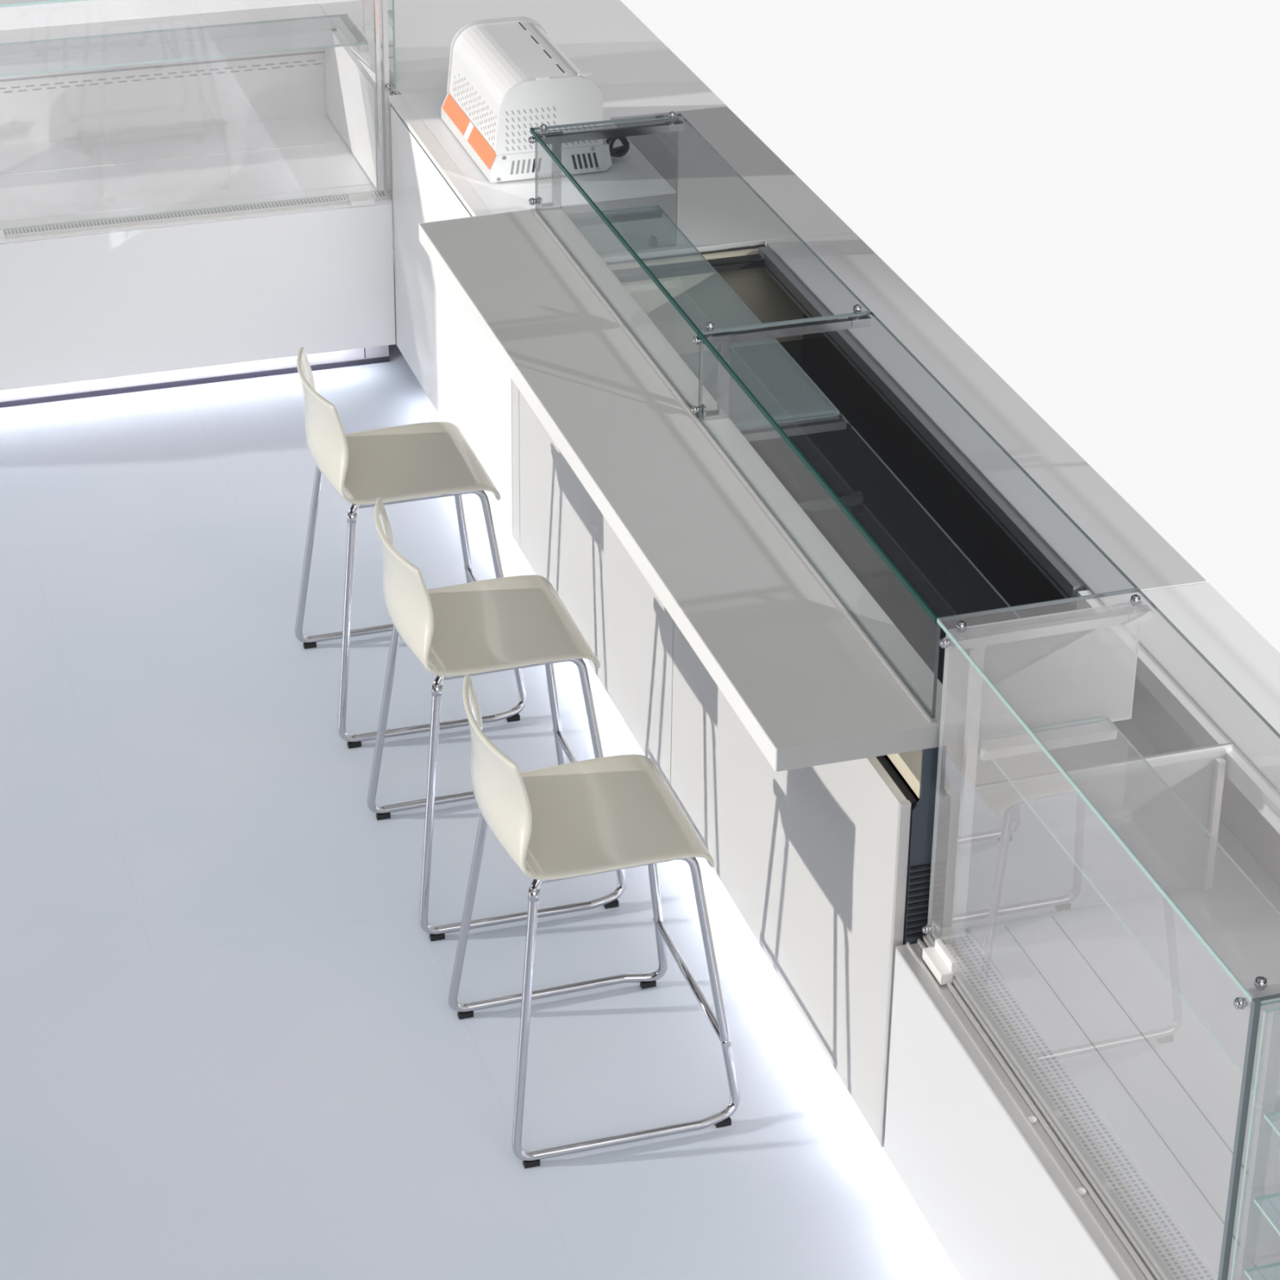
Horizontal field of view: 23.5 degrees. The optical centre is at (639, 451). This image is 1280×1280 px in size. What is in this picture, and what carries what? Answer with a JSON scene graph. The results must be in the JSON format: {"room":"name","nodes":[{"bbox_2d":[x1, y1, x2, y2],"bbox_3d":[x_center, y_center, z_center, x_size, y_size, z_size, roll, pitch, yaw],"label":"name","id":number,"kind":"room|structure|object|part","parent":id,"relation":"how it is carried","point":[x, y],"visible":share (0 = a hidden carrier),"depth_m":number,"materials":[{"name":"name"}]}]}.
{"room":"cafe","nodes":[
{"label":"cafe","id":0,"kind":"room"},
{"bbox_2d":[0,253,962,1279],"bbox_3d":[-2.989,3.173,2.537,10.935,0.001,15.480,-7,27,-16],"label":"floor","id":1,"kind":"structure","parent":0,"point":[233,1045],"depth_m":6.82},
{"bbox_2d":[0,0,396,408],"bbox_3d":[-2.243,-0.838,9.306,2.920,1.278,0.941,-7,27,-16],"label":"display case","id":2,"kind":"object","parent":1,"relation":"on","point":[192,222],"visible":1,"depth_m":9.39,"materials":[{"name":"white paint"}]},
{"bbox_3d":[-2.171,-1.319,8.847,2.920,0.008,0.412,-7,27,-16],"label":"pane","id":3,"kind":"part","parent":2,"relation":"part of","materials":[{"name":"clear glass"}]},
{"bbox_2d":[0,3,335,57],"bbox_3d":[-2.371,-1.221,9.485,2.870,0.014,0.253,-7,27,-16],"label":"countertop","id":4,"kind":"structure","parent":2,"relation":"on","point":[309,10],"depth_m":9.73,"materials":[{"name":"white"}]},
{"bbox_2d":[0,13,368,76],"bbox_3d":[-2.212,-1.098,8.948,2.845,0.032,0.282,-7,27,-16],"label":"glass shelf","id":5,"kind":"object","parent":2,"relation":"in","point":[346,23],"visible":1,"depth_m":9.22,"materials":[{"name":"teal"}]},
{"bbox_3d":[-2.148,-0.922,8.817,2.850,0.678,0.007,-7,27,-16],"label":"pane","id":6,"kind":"part","parent":2,"relation":"part of","materials":[{"name":"clear glass"}]},
{"bbox_2d":[0,184,388,235],"bbox_3d":[-2.151,-0.612,9.018,2.878,0.024,0.119,-7,27,-16],"label":"vent grille","id":7,"kind":"object","parent":2,"relation":"attached to","point":[292,199],"depth_m":9.24,"materials":[{"name":"silver metal"}]},
{"bbox_3d":[-2.127,-0.591,8.946,2.878,0.015,0.036,-7,27,-16],"label":"rail","id":8,"kind":"part","parent":2,"relation":"part of","materials":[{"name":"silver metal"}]},
{"bbox_3d":[-2.128,-0.369,9.045,2.878,0.469,0.018,-7,27,-16],"label":"panel","id":9,"kind":"part","parent":2,"relation":"part of","materials":[{"name":"white paint"}]},
{"bbox_3d":[-0.793,-1.335,9.330,0.006,0.354,0.403,-7,27,-16],"label":"pane","id":10,"kind":"part","parent":2,"relation":"part of","materials":[{"name":"clear glass"}]},
{"bbox_3d":[-0.782,-1.100,9.215,0.013,0.674,0.015,-7,27,-16],"label":"corner post","id":11,"kind":"part","parent":2,"relation":"part of","materials":[{"name":"silver metal"}]},
{"bbox_3d":[-0.759,-1.103,9.222,0.015,0.674,0.015,-7,27,-16],"label":"corner post","id":12,"kind":"part","parent":2,"relation":"part of","materials":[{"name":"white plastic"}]},
{"bbox_3d":[-0.754,-1.094,9.208,0.020,0.020,0.018,-7,27,-16],"label":"knob","id":13,"kind":"part","parent":2,"relation":"part of","materials":[{"name":"silver metal"}]},
{"bbox_2d":[294,346,526,748],"bbox_3d":[-0.586,0.193,7.678,0.495,0.896,0.544,-7,27,-16],"label":"bar stool","id":14,"kind":"object","parent":1,"relation":"on","point":[420,461],"visible":0.98,"depth_m":7.56,"materials":[{"name":"beige plastic"}]},
{"bbox_3d":[-0.649,0.217,7.917,0.488,0.617,0.116,-7,27,-16],"label":"frame","id":15,"kind":"part","parent":14,"relation":"part of","materials":[{"name":"silver metal"}]},
{"bbox_3d":[-0.519,0.397,7.552,0.488,0.617,0.116,-7,27,-16],"label":"frame","id":16,"kind":"part","parent":14,"relation":"part of","materials":[{"name":"silver metal"}]},
{"bbox_2d":[367,497,626,941],"bbox_3d":[-0.333,0.553,6.948,0.495,0.896,0.544,-7,27,-16],"label":"bar stool","id":17,"kind":"object","parent":1,"relation":"on","point":[508,623],"visible":0.98,"depth_m":6.83,"materials":[{"name":"beige plastic"}]},
{"bbox_3d":[-0.397,0.577,7.188,0.488,0.617,0.116,-7,27,-16],"label":"frame","id":18,"kind":"part","parent":17,"relation":"part of","materials":[{"name":"silver metal"}]},
{"bbox_3d":[-0.266,0.757,6.823,0.488,0.617,0.116,-7,27,-16],"label":"frame","id":19,"kind":"part","parent":17,"relation":"part of","materials":[{"name":"silver metal"}]},
{"bbox_2d":[319,0,765,536],"bbox_3d":[-0.244,-0.626,9.344,0.953,0.910,2.281,-7,27,-16],"label":"base cabinet","id":20,"kind":"object","parent":1,"relation":"on","point":[434,178],"visible":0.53,"depth_m":9.11,"materials":[{"name":"white paint"}]},
{"bbox_3d":[-0.525,-0.776,8.626,0.042,0.017,1.350,-7,27,-16],"label":"trim","id":21,"kind":"part","parent":20,"relation":"part of","materials":[{"name":"white"}]},
{"bbox_3d":[-0.537,-0.403,8.797,0.018,0.785,1.336,-7,27,-16],"label":"panel","id":22,"kind":"part","parent":20,"relation":"part of","materials":[{"name":"white paint"}]},
{"bbox_2d":[530,106,853,262],"bbox_3d":[0.044,-0.767,8.591,0.790,0.040,1.036,-7,27,-16],"label":"countertop","id":23,"kind":"structure","parent":20,"relation":"on","point":[717,210],"depth_m":8.45,"materials":[{"name":"grey metal"}]},
{"bbox_2d":[440,17,629,182],"bbox_3d":[-0.292,-1.017,8.770,0.427,0.296,0.554,-7,27,-16],"label":"toaster","id":24,"kind":"object","parent":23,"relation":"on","point":[507,77],"visible":0.88,"depth_m":8.58,"materials":[{"name":"white metal"}]},
{"bbox_3d":[-0.413,-1.163,8.973,0.308,0.208,0.011,-7,27,-16],"label":"plate","id":25,"kind":"part","parent":24,"relation":"part of","materials":[{"name":"silver metal"}]},
{"bbox_2d":[448,20,585,151],"bbox_3d":[-0.331,-1.047,8.743,0.300,0.203,0.526,-7,27,-16],"label":"hood","id":26,"kind":"object","parent":24,"relation":"attached to","point":[507,78],"depth_m":8.59,"materials":[{"name":"white metal"}]},
{"bbox_3d":[-0.249,-0.935,8.512,0.308,0.208,0.012,-7,27,-16],"label":"plate","id":27,"kind":"part","parent":24,"relation":"part of","materials":[{"name":"silver metal"}]},
{"bbox_3d":[-0.073,-0.862,8.686,0.075,0.079,0.068,15,29,27],"label":"power cord","id":28,"kind":"part","parent":24,"relation":"part of","materials":[{"name":"black plastic"}]},
{"bbox_3d":[0.036,-0.559,8.149,0.026,0.025,0.026,-7,27,-16],"label":"stopper knob","id":29,"kind":"part","parent":23,"relation":"part of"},
{"bbox_2d":[448,674,739,1168],"bbox_3d":[-0.098,0.897,6.250,0.495,0.896,0.544,-7,27,-16],"label":"bar stool","id":30,"kind":"object","parent":1,"relation":"on","point":[617,812],"visible":1,"depth_m":6.15,"materials":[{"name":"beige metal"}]},
{"bbox_3d":[-0.161,0.921,6.490,0.488,0.617,0.116,-7,27,-16],"label":"frame","id":31,"kind":"part","parent":30,"relation":"part of","materials":[{"name":"silver metal"}]},
{"bbox_3d":[-0.031,1.101,6.125,0.488,0.617,0.116,-7,27,-16],"label":"frame","id":32,"kind":"part","parent":30,"relation":"part of","materials":[{"name":"silver metal"}]},
{"bbox_2d":[511,246,1128,1147],"bbox_3d":[0.518,0.382,7.181,0.937,1.016,2.720,-7,27,-16],"label":"bar cabinet","id":33,"kind":"object","parent":1,"relation":"on","point":[828,867],"visible":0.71,"depth_m":7.02,"materials":[{"name":"grey laminate"}]},
{"bbox_3d":[-0.322,-0.110,8.190,0.018,0.796,0.071,-7,27,-16],"label":"panel","id":34,"kind":"part","parent":33,"relation":"part of","materials":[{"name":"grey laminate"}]},
{"bbox_3d":[-0.112,0.180,7.603,0.018,0.796,1.296,-7,27,-16],"label":"panel","id":35,"kind":"part","parent":33,"relation":"part of","materials":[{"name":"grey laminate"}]},
{"bbox_3d":[0.093,-0.480,8.089,0.597,0.023,0.049,-7,27,-16],"label":"well rail","id":36,"kind":"part","parent":33,"relation":"part of","materials":[{"name":"black"}]},
{"bbox_2d":[418,208,965,772],"bbox_3d":[0.021,-0.027,6.790,0.382,0.050,2.696,-7,27,-16],"label":"countertop","id":37,"kind":"structure","parent":33,"relation":"on","point":[809,686],"depth_m":6.44,"materials":[{"name":"metal"}]},
{"bbox_2d":[567,204,839,431],"bbox_3d":[0.124,-0.341,7.479,0.272,0.026,1.322,-7,27,-16],"label":"glass shelf","id":38,"kind":"object","parent":37,"relation":"on","point":[655,213],"visible":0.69,"depth_m":7.99,"materials":[{"name":"grey"}]},
{"bbox_2d":[528,111,1137,717],"bbox_3d":[0.314,-0.133,6.872,0.421,0.384,2.692,-7,27,-16],"label":"glass sneeze guard","id":39,"kind":"object","parent":37,"relation":"on","point":[723,338],"visible":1,"depth_m":6.81,"materials":[{"name":"grey"}]},
{"bbox_3d":[-0.277,-0.647,7.944,0.018,0.020,0.020,-7,27,-16],"label":"knob","id":40,"kind":"part","parent":39,"relation":"part of","materials":[{"name":"silver metal"}]},
{"bbox_3d":[-0.276,-0.798,7.870,0.018,0.020,0.020,-7,27,-16],"label":"knob","id":41,"kind":"part","parent":39,"relation":"part of","materials":[{"name":"silver metal"}]},
{"bbox_3d":[-0.245,-0.829,7.865,0.020,0.018,0.020,-7,27,-16],"label":"knob","id":42,"kind":"part","parent":39,"relation":"part of","materials":[{"name":"silver metal"}]},
{"bbox_3d":[-0.084,-0.684,8.019,0.386,0.356,0.006,-7,27,-16],"label":"pane","id":43,"kind":"part","parent":39,"relation":"part of","materials":[{"name":"clear glass"}]},
{"bbox_3d":[-0.065,-0.444,7.354,0.007,0.204,1.316,-7,27,-16],"label":"pane","id":44,"kind":"part","parent":39,"relation":"part of","materials":[{"name":"clear glass"}]},
{"bbox_3d":[0.085,-0.872,7.962,0.020,0.018,0.020,-7,27,-16],"label":"knob","id":45,"kind":"part","parent":39,"relation":"part of","materials":[{"name":"silver metal"}]},
{"bbox_3d":[0.123,-0.092,6.821,0.018,0.020,0.020,-7,27,-16],"label":"knob","id":46,"kind":"part","parent":39,"relation":"part of","materials":[{"name":"silver metal"}]},
{"bbox_3d":[0.125,-0.244,6.747,0.018,0.020,0.020,-7,27,-16],"label":"knob","id":47,"kind":"part","parent":39,"relation":"part of","materials":[{"name":"silver metal"}]},
{"bbox_3d":[0.120,-0.570,7.375,0.402,0.008,1.346,-7,27,-16],"label":"pane","id":48,"kind":"part","parent":39,"relation":"part of","materials":[{"name":"clear glass"}]},
{"bbox_3d":[0.155,-0.275,6.742,0.020,0.018,0.020,-7,27,-16],"label":"knob","id":49,"kind":"part","parent":39,"relation":"part of","materials":[{"name":"silver metal"}]},
{"bbox_3d":[0.341,0.118,6.216,0.007,0.204,1.342,-7,27,-16],"label":"pane","id":50,"kind":"part","parent":39,"relation":"part of","materials":[{"name":"clear glass"}]},
{"bbox_3d":[0.485,-0.318,6.839,0.020,0.018,0.020,-7,27,-16],"label":"knob","id":51,"kind":"part","parent":39,"relation":"part of","materials":[{"name":"silver metal"}]},
{"bbox_3d":[0.531,-0.002,6.224,0.402,0.008,1.342,-7,27,-16],"label":"pane","id":52,"kind":"part","parent":39,"relation":"part of","materials":[{"name":"clear glass"}]},
{"bbox_2d":[737,413,1093,721],"bbox_3d":[0.530,0.221,6.341,0.272,0.026,1.323,-7,27,-16],"label":"glass shelf","id":53,"kind":"object","parent":37,"relation":"on","point":[820,426],"visible":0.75,"depth_m":6.87,"materials":[{"name":"grey"}]},
{"bbox_3d":[0.288,0.734,6.480,0.018,0.796,1.326,-7,27,-16],"label":"panel","id":54,"kind":"part","parent":33,"relation":"part of","materials":[{"name":"grey laminate"}]},
{"bbox_3d":[0.491,1.015,5.907,0.020,0.800,0.012,-7,27,-16],"label":"edge trim","id":55,"kind":"part","parent":33,"relation":"part of","materials":[{"name":"metal"}]},
{"bbox_2d":[902,746,943,944],"bbox_3d":[0.532,0.961,5.886,0.055,0.916,0.010,-7,27,-16],"label":"vent","id":56,"kind":"object","parent":33,"relation":"attached to","point":[917,878],"depth_m":5.77,"materials":[{"name":"grey metal"}]},
{"bbox_3d":[0.461,0.742,7.332,0.780,0.012,2.671,-7,27,-16],"label":"board","id":57,"kind":"part","parent":33,"relation":"part of","materials":[{"name":"black metal"}]},
{"bbox_2d":[764,232,1207,599],"bbox_3d":[0.769,-0.138,7.354,0.253,0.014,2.061,-7,27,-16],"label":"countertop","id":58,"kind":"structure","parent":33,"relation":"on","point":[1144,556],"depth_m":7.18,"materials":[{"name":"grey metal"}]},
{"bbox_2d":[884,587,1279,1279],"bbox_3d":[1.015,0.941,5.734,0.935,1.296,1.855,-7,27,-16],"label":"display case","id":59,"kind":"object","parent":1,"relation":"on","point":[1056,1109],"visible":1,"depth_m":5.71,"materials":[{"name":"white paint"}]},
{"bbox_3d":[0.544,0.906,5.825,0.018,0.020,0.020,-7,27,-16],"label":"knob","id":60,"kind":"part","parent":59,"relation":"part of","materials":[{"name":"silver metal"}]},
{"bbox_3d":[0.552,0.346,5.551,0.018,0.020,0.020,-7,27,-16],"label":"knob","id":61,"kind":"part","parent":59,"relation":"part of","materials":[{"name":"silver metal"}]},
{"bbox_3d":[0.582,0.315,5.546,0.020,0.018,0.020,-7,27,-16],"label":"knob","id":62,"kind":"part","parent":59,"relation":"part of","materials":[{"name":"silver metal"}]},
{"bbox_3d":[0.675,1.413,5.461,0.018,0.480,1.182,-7,27,-16],"label":"panel","id":63,"kind":"part","parent":59,"relation":"part of","materials":[{"name":"white paint"}]},
{"bbox_3d":[0.710,1.184,5.360,0.085,0.021,1.182,-7,27,-16],"label":"rail","id":64,"kind":"part","parent":59,"relation":"part of","materials":[{"name":"metal"}]},
{"bbox_3d":[0.842,0.586,5.798,0.595,0.664,0.006,-7,27,-16],"label":"pane","id":65,"kind":"part","parent":59,"relation":"part of","materials":[{"name":"clear glass"}]},
{"bbox_2d":[942,933,1217,1279],"bbox_3d":[0.784,1.188,5.389,0.069,0.024,1.182,-7,27,-16],"label":"vent grille","id":66,"kind":"object","parent":59,"relation":"attached to","point":[1171,1239],"depth_m":5.40,"materials":[{"name":"silver metal"}]},
{"bbox_3d":[0.849,0.607,5.821,0.610,0.020,0.007,-7,27,-16],"label":"divider rail","id":67,"kind":"part","parent":59,"relation":"part of","materials":[{"name":"silver metal"}]},
{"bbox_3d":[0.920,0.537,5.134,0.402,0.008,1.207,-7,27,-16],"label":"pane","id":68,"kind":"part","parent":59,"relation":"part of","materials":[{"name":"clear glass"}]},
{"bbox_2d":[977,716,1279,1120],"bbox_3d":[0.923,0.765,5.238,0.272,0.026,1.140,-7,27,-16],"label":"glass shelf","id":69,"kind":"object","parent":59,"relation":"attached to","point":[993,749],"visible":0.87,"depth_m":5.68,"materials":[{"name":"teal"}]},
{"bbox_3d":[0.912,0.273,5.643,0.020,0.018,0.020,-7,27,-16],"label":"knob","id":70,"kind":"part","parent":59,"relation":"part of","materials":[{"name":"silver metal"}]},
{"bbox_2d":[1097,582,1279,794],"bbox_3d":[1.421,0.764,5.526,0.253,0.014,2.229,-7,27,-16],"label":"countertop","id":71,"kind":"structure","parent":59,"relation":"on","point":[1238,651],"depth_m":6.20,"materials":[{"name":"white"}]},
{"bbox_3d":[1.113,0.723,5.949,0.015,0.292,0.014,-7,27,-16],"label":"divider post","id":72,"kind":"part","parent":59,"relation":"part of","materials":[{"name":"silver metal"}]},
{"bbox_3d":[0.896,0.823,4.584,0.018,0.020,0.020,-7,27,-16],"label":"knob","id":73,"kind":"part","parent":59,"relation":"part of","materials":[{"name":"silver metal"}]},
{"bbox_3d":[0.927,0.793,4.580,0.020,0.018,0.020,-7,27,-16],"label":"knob","id":74,"kind":"part","parent":59,"relation":"part of","materials":[{"name":"silver metal"}]},
{"bbox_3d":[1.181,1.086,4.784,0.554,0.664,0.005,-7,27,-16],"label":"pane","id":75,"kind":"part","parent":59,"relation":"part of","materials":[{"name":"clear glass"}]},
{"bbox_2d":[1230,1007,1279,1279],"bbox_3d":[1.475,1.590,4.450,0.935,1.268,1.162,-7,27,-16],"label":"display case","id":76,"kind":"object","parent":1,"relation":"on","point":[1266,1115],"visible":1,"depth_m":4.66,"materials":[{"name":"white paint"}]},
{"bbox_3d":[1.251,1.422,4.450,0.390,0.006,0.840,-7,27,-16],"label":"shelf pane","id":77,"kind":"part","parent":76,"relation":"part of","materials":[{"name":"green glass"}]},
{"bbox_3d":[1.253,1.296,4.388,0.390,0.006,0.840,-7,27,-16],"label":"shelf pane","id":78,"kind":"part","parent":76,"relation":"part of","materials":[{"name":"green glass"}]},
{"bbox_3d":[1.254,1.153,4.318,0.390,0.006,0.840,-7,27,-16],"label":"shelf pane","id":79,"kind":"part","parent":76,"relation":"part of","materials":[{"name":"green glass"}]}
]}

